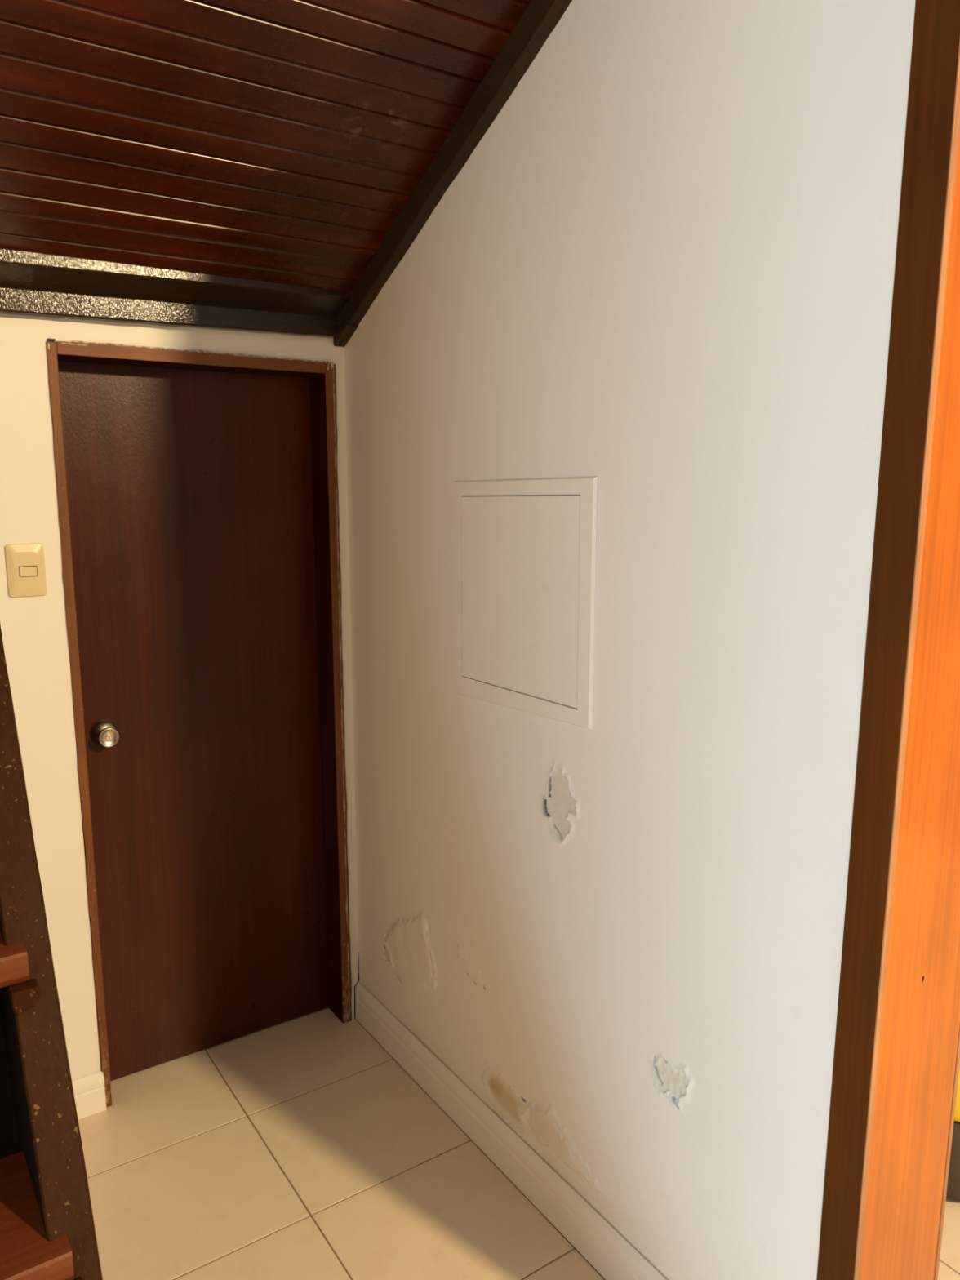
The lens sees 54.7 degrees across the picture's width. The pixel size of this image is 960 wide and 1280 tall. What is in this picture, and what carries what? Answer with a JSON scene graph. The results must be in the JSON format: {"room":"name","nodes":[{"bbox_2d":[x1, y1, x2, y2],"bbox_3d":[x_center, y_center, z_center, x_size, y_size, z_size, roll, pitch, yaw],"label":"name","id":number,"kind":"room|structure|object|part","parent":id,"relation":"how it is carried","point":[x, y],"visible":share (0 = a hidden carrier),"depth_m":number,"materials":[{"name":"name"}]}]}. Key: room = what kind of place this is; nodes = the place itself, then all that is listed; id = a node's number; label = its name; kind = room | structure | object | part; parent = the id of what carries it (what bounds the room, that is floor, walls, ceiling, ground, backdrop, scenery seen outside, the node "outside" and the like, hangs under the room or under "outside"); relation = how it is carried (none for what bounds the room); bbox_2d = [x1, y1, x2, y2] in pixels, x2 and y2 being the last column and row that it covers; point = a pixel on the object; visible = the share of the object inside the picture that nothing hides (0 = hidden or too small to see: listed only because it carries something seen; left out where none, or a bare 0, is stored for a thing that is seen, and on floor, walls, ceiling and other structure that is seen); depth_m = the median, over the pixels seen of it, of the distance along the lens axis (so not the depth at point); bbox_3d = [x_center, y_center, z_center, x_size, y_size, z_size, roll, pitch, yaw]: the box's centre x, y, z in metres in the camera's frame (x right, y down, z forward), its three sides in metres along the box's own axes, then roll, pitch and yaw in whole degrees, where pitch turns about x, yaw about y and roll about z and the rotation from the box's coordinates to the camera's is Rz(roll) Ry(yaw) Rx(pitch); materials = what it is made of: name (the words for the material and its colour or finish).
{"room":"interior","nodes":[
{"label":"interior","id":0,"kind":"room"},
{"bbox_2d":[0,313,359,1080],"bbox_3d":[-0.165,-0.496,3.068,5.250,3.420,0.300,-6,11,-33],"label":"wall","id":1,"kind":"structure","parent":0,"point":[34,631],"depth_m":2.37,"materials":[{"name":"paint"}]},
{"bbox_2d":[4,542,47,597],"bbox_3d":[-1.115,-0.171,2.280,0.086,0.130,0.012,-6,11,-33],"label":"light switch","id":2,"kind":"object","parent":1,"relation":"attached to","point":[24,562],"visible":1,"depth_m":2.28,"materials":[{"name":"beige plastic"}]},
{"bbox_2d":[71,1071,106,1119],"bbox_3d":[-1.155,1.258,2.487,0.281,0.112,0.017,-6,11,-33],"label":"baseboard","id":3,"kind":"structure","parent":1,"relation":"attached to","point":[89,1091],"depth_m":2.54,"materials":[{"name":"white wood"}]},
{"bbox_2d":[0,248,351,337],"bbox_3d":[-0.805,-0.864,2.319,1.019,0.151,0.116,-6,11,-33],"label":"ceiling beam","id":4,"kind":"structure","parent":1,"relation":"attached to","point":[32,283],"depth_m":2.31,"materials":[{"name":"brown wood"}]},
{"bbox_2d":[46,338,351,1107],"bbox_3d":[-0.774,0.240,2.680,0.766,2.056,0.162,-6,11,-33],"label":"door","id":5,"kind":"structure","parent":1,"relation":"in","point":[197,492],"depth_m":2.68,"materials":[{"name":"brown wood"}]},
{"bbox_3d":[-1.008,0.260,2.509,0.054,0.054,0.042,-6,11,-33],"label":"knob","id":6,"kind":"part","parent":5,"relation":"part of","materials":[{"name":"silver metal"}]},
{"bbox_2d":[354,952,359,1018],"bbox_3d":[-0.398,1.115,2.990,0.020,0.223,0.002,-6,11,-33],"label":"trim","id":7,"kind":"structure","parent":1,"relation":"attached to","point":[357,953],"depth_m":2.99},
{"bbox_2d":[0,0,531,292],"bbox_3d":[-0.216,-1.280,1.384,1.041,1.187,2.312,-6,11,-33],"label":"ceiling","id":8,"kind":"structure","parent":0,"point":[277,141],"depth_m":1.90,"materials":[{"name":"brown wood"}]},
{"bbox_2d":[78,1007,959,1279],"bbox_3d":[1.318,1.563,1.068,5.223,0.030,6.374,-6,11,-33],"label":"floor","id":9,"kind":"structure","parent":0,"point":[300,1148],"depth_m":2.31,"materials":[{"name":"tile"}]},
{"bbox_2d":[0,624,102,1279],"bbox_3d":[-0.789,0.412,0.871,0.701,2.438,1.551,-6,11,-33],"label":"staircase","id":10,"kind":"structure","parent":9,"relation":"on","point":[47,1232],"depth_m":0.96,"materials":[{"name":"brown wood"}]},
{"bbox_2d":[946,1066,959,1201],"bbox_3d":[1.232,1.109,2.346,0.412,0.445,0.268,-6,11,-33],"label":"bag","id":11,"kind":"object","parent":9,"relation":"on","point":[953,1179],"visible":0.06,"depth_m":2.19,"materials":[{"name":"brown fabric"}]},
{"bbox_2d":[343,0,915,1279],"bbox_3d":[0.150,-0.166,2.194,0.271,3.054,1.892,-6,11,-33],"label":"wall","id":12,"kind":"structure","parent":0,"point":[662,272],"depth_m":1.73,"materials":[{"name":"paint"}]},
{"bbox_2d":[333,0,572,346],"bbox_3d":[0.197,-1.268,1.688,0.036,1.159,2.148,-6,11,-33],"label":"trim","id":13,"kind":"structure","parent":12,"relation":"attached to","point":[540,18],"depth_m":2.07,"materials":[{"name":"brown wood"}]},
{"bbox_2d":[355,982,666,1279],"bbox_3d":[0.084,1.282,2.297,0.018,0.124,1.709,-6,11,-33],"label":"baseboard","id":14,"kind":"structure","parent":12,"relation":"attached to","point":[607,1251],"depth_m":2.29,"materials":[{"name":"white wood"}]},
{"bbox_2d":[453,475,597,729],"bbox_3d":[0.084,-0.093,2.077,0.007,0.534,0.518,-6,11,-33],"label":"access panel","id":15,"kind":"object","parent":12,"relation":"attached to","point":[525,548],"visible":1,"depth_m":2.04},
{"bbox_2d":[816,0,959,1279],"bbox_3d":[0.696,-0.038,1.405,0.262,3.020,0.098,-6,11,-33],"label":"trim","id":16,"kind":"structure","parent":12,"relation":"attached to","point":[895,1068],"depth_m":1.38,"materials":[{"name":"brown wood"}]}
]}

